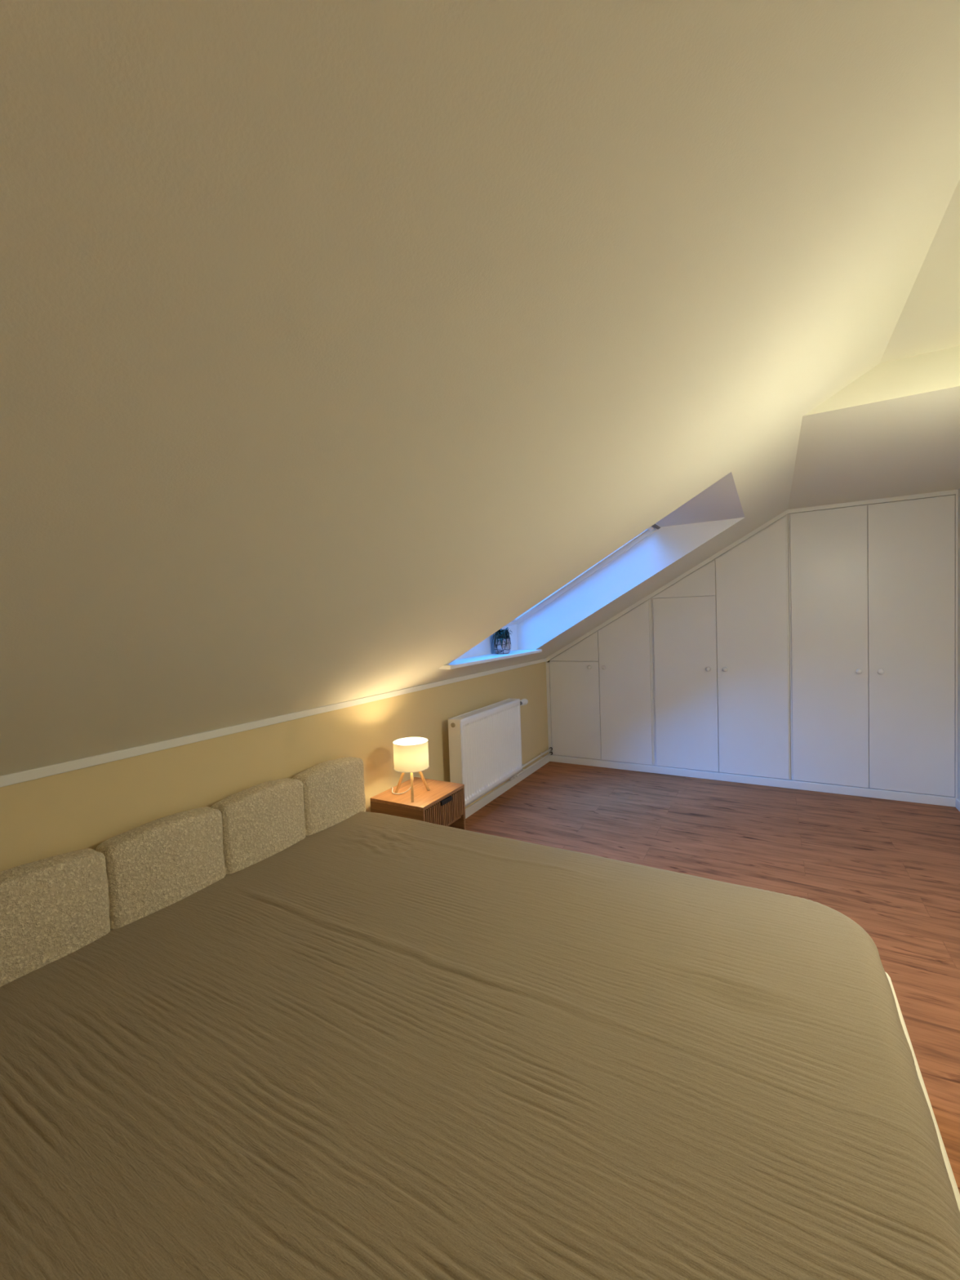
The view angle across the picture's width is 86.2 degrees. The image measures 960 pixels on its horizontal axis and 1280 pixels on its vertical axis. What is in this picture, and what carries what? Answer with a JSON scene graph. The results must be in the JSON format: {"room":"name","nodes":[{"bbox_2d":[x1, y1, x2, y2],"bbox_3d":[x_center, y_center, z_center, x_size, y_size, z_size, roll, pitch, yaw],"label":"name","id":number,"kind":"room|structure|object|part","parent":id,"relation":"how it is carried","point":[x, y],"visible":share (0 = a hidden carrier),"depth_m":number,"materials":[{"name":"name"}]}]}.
{"room":"bedroom","nodes":[
{"label":"bedroom","id":0,"kind":"room"},
{"bbox_2d":[0,660,554,871],"bbox_3d":[-0.723,0.835,2.768,0.120,1.026,6.580,-1,3,30],"label":"wall","id":1,"kind":"structure","parent":0,"point":[83,808],"depth_m":2.16,"materials":[{"name":"beige paint"}]},
{"bbox_2d":[0,657,546,787],"bbox_3d":[-0.827,0.351,2.464,0.010,0.032,6.000,-1,3,30],"label":"trim","id":2,"kind":"structure","parent":1,"relation":"attached to","point":[51,770],"depth_m":2.00,"materials":[{"name":"white paint"}]},
{"bbox_2d":[448,697,528,806],"bbox_3d":[0.081,0.829,3.891,0.160,0.662,1.110,-1,3,30],"label":"radiator","id":3,"kind":"object","parent":1,"relation":"attached to","point":[485,743],"visible":0.99,"depth_m":3.67,"materials":[{"name":"white metal"}]},
{"bbox_3d":[-0.162,0.819,3.405,0.095,0.587,0.003,-1,3,30],"label":"panel","id":4,"kind":"part","parent":3,"relation":"part of","materials":[{"name":"white metal"}]},
{"bbox_2d":[448,698,519,719],"bbox_3d":[0.055,0.509,3.792,0.096,0.014,0.918,-1,3,30],"label":"grille","id":5,"kind":"object","parent":3,"relation":"attached to","point":[482,712],"depth_m":3.75,"materials":[{"name":"white metal"}]},
{"bbox_2d":[438,649,542,669],"bbox_3d":[0.079,0.127,3.683,0.207,0.024,1.395,-1,3,30],"label":"windowsill","id":6,"kind":"structure","parent":1,"relation":"attached to","point":[460,663],"depth_m":3.52,"materials":[{"name":"white wood"}]},
{"bbox_2d":[491,626,511,653],"bbox_3d":[0.167,0.009,3.876,0.162,0.209,0.159,-1,3,30],"label":"potted plant","id":7,"kind":"object","parent":6,"relation":"on","point":[502,642],"visible":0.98,"depth_m":3.83,"materials":[{"name":"green plant"}]},
{"bbox_3d":[0.169,0.046,3.881,0.126,0.115,0.126,-1,3,30],"label":"pot","id":8,"kind":"part","parent":7,"relation":"part of","materials":[{"name":"ceramic"}]},
{"bbox_2d":[465,755,550,818],"bbox_3d":[-0.792,1.328,2.500,0.014,0.066,5.996,-1,3,30],"label":"baseboard","id":9,"kind":"structure","parent":1,"relation":"attached to","point":[469,811],"depth_m":4.17,"materials":[{"name":"white wood"}]},
{"bbox_2d":[509,751,552,781],"bbox_3d":[0.474,1.145,4.691,0.046,0.033,0.918,-1,3,30],"label":"pipe","id":10,"kind":"object","parent":1,"relation":"attached to","point":[550,753],"visible":0.91,"depth_m":4.68,"materials":[{"name":"white metal"}]},
{"bbox_2d":[522,746,552,768],"bbox_3d":[0.471,1.102,4.687,0.046,0.033,0.922,-1,3,30],"label":"pipe","id":11,"kind":"object","parent":1,"relation":"attached to","point":[550,748],"visible":0.85,"depth_m":4.77,"materials":[{"name":"white metal"}]},
{"bbox_2d":[0,0,959,776],"bbox_3d":[0.617,-0.353,1.934,3.060,1.316,6.580,-1,3,30],"label":"ceiling","id":12,"kind":"structure","parent":0,"point":[340,340],"depth_m":0.80,"materials":[{"name":"beige paint"}]},
{"bbox_2d":[505,523,661,626],"bbox_3d":[0.468,-0.461,3.438,1.254,0.759,1.375,-1,3,30],"label":"window","id":13,"kind":"structure","parent":12,"relation":"in","point":[535,608],"depth_m":3.98,"materials":[{"name":"white glass"}]},
{"bbox_2d":[456,471,744,659],"bbox_3d":[0.719,-0.334,3.303,1.712,0.885,1.315,-1,3,30],"label":"skylight window","id":14,"kind":"structure","parent":12,"relation":"attached to","point":[718,507],"depth_m":3.78,"materials":[{"name":"white paint"}]},
{"bbox_2d":[465,755,959,1193],"bbox_3d":[0.679,1.389,2.003,3.260,0.120,6.780,-1,3,30],"label":"floor","id":15,"kind":"structure","parent":0,"point":[891,867],"depth_m":3.08,"materials":[{"name":"brown laminate"}]},
{"bbox_2d":[370,777,466,830],"bbox_3d":[-0.327,1.083,2.851,0.360,0.495,0.400,-1,3,30],"label":"nightstand","id":16,"kind":"object","parent":15,"relation":"on","point":[444,804],"visible":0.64,"depth_m":2.76,"materials":[{"name":"brown wood"}]},
{"bbox_3d":[-0.428,1.042,2.686,0.349,0.357,0.018,-1,3,30],"label":"panel","id":17,"kind":"part","parent":16,"relation":"part of","materials":[{"name":"brown wood"}]},
{"bbox_2d":[391,737,430,802],"bbox_3d":[-0.412,0.707,2.804,0.297,0.325,0.202,-1,3,30],"label":"table lamp","id":18,"kind":"object","parent":16,"relation":"on","point":[411,754],"visible":0.97,"depth_m":2.70,"materials":[{"name":"beige fabric"}]},
{"bbox_3d":[-0.433,0.765,2.800,0.080,0.151,0.014,-1,2,21],"label":"leg","id":19,"kind":"part","parent":18,"relation":"part of","materials":[{"name":"brown wood"}]},
{"bbox_3d":[-0.456,0.780,2.834,0.208,0.181,0.069,0,3,42],"label":"power cord","id":20,"kind":"part","parent":18,"relation":"part of","materials":[{"name":"white plastic"}]},
{"bbox_3d":[-0.372,0.617,2.768,0.187,0.142,0.187,-1,3,30],"label":"lamp shade","id":21,"kind":"part","parent":18,"relation":"part of","materials":[{"name":"beige fabric"}]},
{"bbox_3d":[-0.358,0.766,2.703,0.014,0.151,0.080,-2,2,-7],"label":"leg","id":22,"kind":"part","parent":18,"relation":"part of","materials":[{"name":"brown wood"}]},
{"bbox_3d":[-0.313,0.760,2.821,0.080,0.151,0.014,-4,3,-41],"label":"leg","id":23,"kind":"part","parent":18,"relation":"part of","materials":[{"name":"brown wood"}]},
{"bbox_3d":[-0.195,0.928,2.767,0.024,0.145,0.358,-1,3,30],"label":"drawer","id":24,"kind":"part","parent":16,"relation":"part of","materials":[{"name":"brown wood"}]},
{"bbox_3d":[-0.185,0.865,2.763,0.022,0.021,0.100,-1,3,30],"label":"drawer handle","id":25,"kind":"part","parent":16,"relation":"part of","materials":[{"name":"black metal"}]},
{"bbox_3d":[-0.239,1.022,3.017,0.349,0.357,0.018,-1,3,30],"label":"panel","id":26,"kind":"part","parent":16,"relation":"part of","materials":[{"name":"brown wood"}]},
{"bbox_2d":[0,756,959,1211],"bbox_3d":[-0.194,1.000,1.290,2.222,0.775,1.940,-1,3,30],"label":"bed","id":27,"kind":"object","parent":15,"relation":"on","point":[51,908],"visible":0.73,"depth_m":1.69,"materials":[{"name":"beige fabric"}]},
{"bbox_2d":[0,848,110,986],"bbox_3d":[-1.282,0.854,1.456,0.124,0.417,0.393,-1,3,30],"label":"cushion","id":28,"kind":"object","parent":27,"relation":"on","point":[51,908],"depth_m":1.46,"materials":[{"name":"beige fabric"}]},
{"bbox_2d":[95,806,226,928],"bbox_3d":[-1.090,0.835,1.791,0.126,0.416,0.394,-1,3,30],"label":"cushion","id":29,"kind":"object","parent":27,"relation":"on","point":[148,868],"depth_m":1.72,"materials":[{"name":"beige fabric"}]},
{"bbox_2d":[210,777,306,874],"bbox_3d":[-0.899,0.814,2.125,0.126,0.417,0.392,-1,3,30],"label":"cushion","id":30,"kind":"object","parent":27,"relation":"on","point":[260,821],"depth_m":2.06,"materials":[{"name":"beige fabric"}]},
{"bbox_2d":[292,756,365,835],"bbox_3d":[-0.710,0.793,2.460,0.125,0.418,0.392,-1,3,30],"label":"cushion","id":31,"kind":"object","parent":27,"relation":"on","point":[333,791],"depth_m":2.39,"materials":[{"name":"beige fabric"}]},
{"bbox_2d":[0,811,959,1279],"bbox_3d":[-0.158,0.950,1.265,2.084,0.159,1.941,-1,3,30],"label":"bedspread","id":32,"kind":"object","parent":27,"relation":"on","point":[375,1046],"visible":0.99,"depth_m":1.02,"materials":[{"name":"beige fabric"}]},
{"bbox_3d":[0.741,1.154,0.734,0.050,0.245,1.881,-1,3,30],"label":"foot rail","id":33,"kind":"part","parent":27,"relation":"part of","materials":[{"name":"beige fabric"}]},
{"bbox_2d":[549,598,654,764],"bbox_3d":[1.243,0.355,5.049,0.978,1.535,0.609,-1,3,30],"label":"wardrobe","id":34,"kind":"object","parent":15,"relation":"on","point":[602,686],"visible":1,"depth_m":4.78,"materials":[{"name":"white wood"}]},
{"bbox_3d":[0.896,0.061,4.933,0.490,0.282,0.018,-1,3,30],"label":"panel","id":35,"kind":"part","parent":34,"relation":"part of","materials":[{"name":"white laminate"}]},
{"bbox_3d":[0.918,0.669,4.957,0.491,0.928,0.018,-1,3,30],"label":"door","id":36,"kind":"part","parent":34,"relation":"part of","materials":[{"name":"white laminate"}]},
{"bbox_3d":[1.326,0.388,4.707,0.464,1.481,0.018,-1,3,30],"label":"door","id":37,"kind":"part","parent":34,"relation":"part of","materials":[{"name":"white laminate"}]},
{"bbox_2d":[651,514,791,779],"bbox_3d":[2.114,0.045,4.534,1.049,2.134,0.609,-1,3,30],"label":"wardrobe","id":38,"kind":"object","parent":15,"relation":"on","point":[720,632],"visible":1,"depth_m":4.26,"materials":[{"name":"white wood"}]},
{"bbox_3d":[1.747,-0.518,4.414,0.507,0.296,0.018,-1,3,30],"label":"panel","id":39,"kind":"part","parent":38,"relation":"part of","materials":[{"name":"white laminate"}]},
{"bbox_3d":[1.779,0.377,4.449,0.507,1.490,0.018,-1,3,30],"label":"door","id":40,"kind":"part","parent":38,"relation":"part of","materials":[{"name":"white laminate"}]},
{"bbox_2d":[545,489,958,662],"bbox_3d":[1.962,-0.404,4.294,3.060,1.216,0.026,-1,3,30],"label":"trim","id":41,"kind":"structure","parent":38,"relation":"attached to","point":[951,492],"depth_m":4.11,"materials":[{"name":"white wood"}]},
{"bbox_2d":[546,493,958,798],"bbox_3d":[1.979,0.071,4.313,3.060,2.108,0.024,-1,3,30],"label":"trim","id":42,"kind":"structure","parent":38,"relation":"attached to","point":[548,673],"depth_m":3.57,"materials":[{"name":"white wood"}]},
{"bbox_3d":[2.212,0.076,4.184,0.507,2.082,0.018,-1,3,30],"label":"door","id":43,"kind":"part","parent":38,"relation":"part of","materials":[{"name":"white laminate"}]},
{"bbox_2d":[549,754,955,807],"bbox_3d":[2.017,1.156,4.354,3.060,0.064,0.028,-1,3,30],"label":"baseboard","id":44,"kind":"structure","parent":38,"relation":"attached to","point":[946,801],"depth_m":4.15,"materials":[{"name":"white wood"}]},
{"bbox_2d":[787,494,955,796],"bbox_3d":[2.998,0.033,4.030,0.982,2.134,0.609,-1,3,30],"label":"wardrobe","id":45,"kind":"object","parent":15,"relation":"on","point":[872,587],"visible":1,"depth_m":3.78,"materials":[{"name":"white wood"}]},
{"bbox_3d":[2.666,0.062,3.925,0.483,2.099,0.018,-1,3,30],"label":"door","id":46,"kind":"part","parent":45,"relation":"part of","materials":[{"name":"white laminate"}]},
{"bbox_3d":[2.818,0.232,3.816,0.039,0.039,0.039,-1,3,30],"label":"knob","id":47,"kind":"part","parent":45,"relation":"part of","materials":[{"name":"white plastic"}]},
{"bbox_3d":[2.931,0.231,3.752,0.039,0.039,0.039,-1,3,30],"label":"knob","id":48,"kind":"part","parent":45,"relation":"part of","materials":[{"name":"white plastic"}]},
{"bbox_3d":[3.088,0.056,3.684,0.481,2.099,0.018,-1,3,30],"label":"door","id":49,"kind":"part","parent":45,"relation":"part of","materials":[{"name":"white laminate"}]},
{"bbox_2d":[947,488,959,799],"bbox_3d":[2.014,0.091,1.165,0.120,2.442,6.580,-1,3,30],"label":"wall","id":50,"kind":"structure","parent":0,"point":[958,507],"depth_m":3.53,"materials":[{"name":"white paint"}]},
{"bbox_2d":[955,798,959,811],"bbox_3d":[1.852,1.294,0.988,0.014,0.066,5.988,-1,3,30],"label":"baseboard","id":51,"kind":"structure","parent":50,"relation":"attached to","point":[957,800],"depth_m":3.54,"materials":[{"name":"white wood"}]}
]}

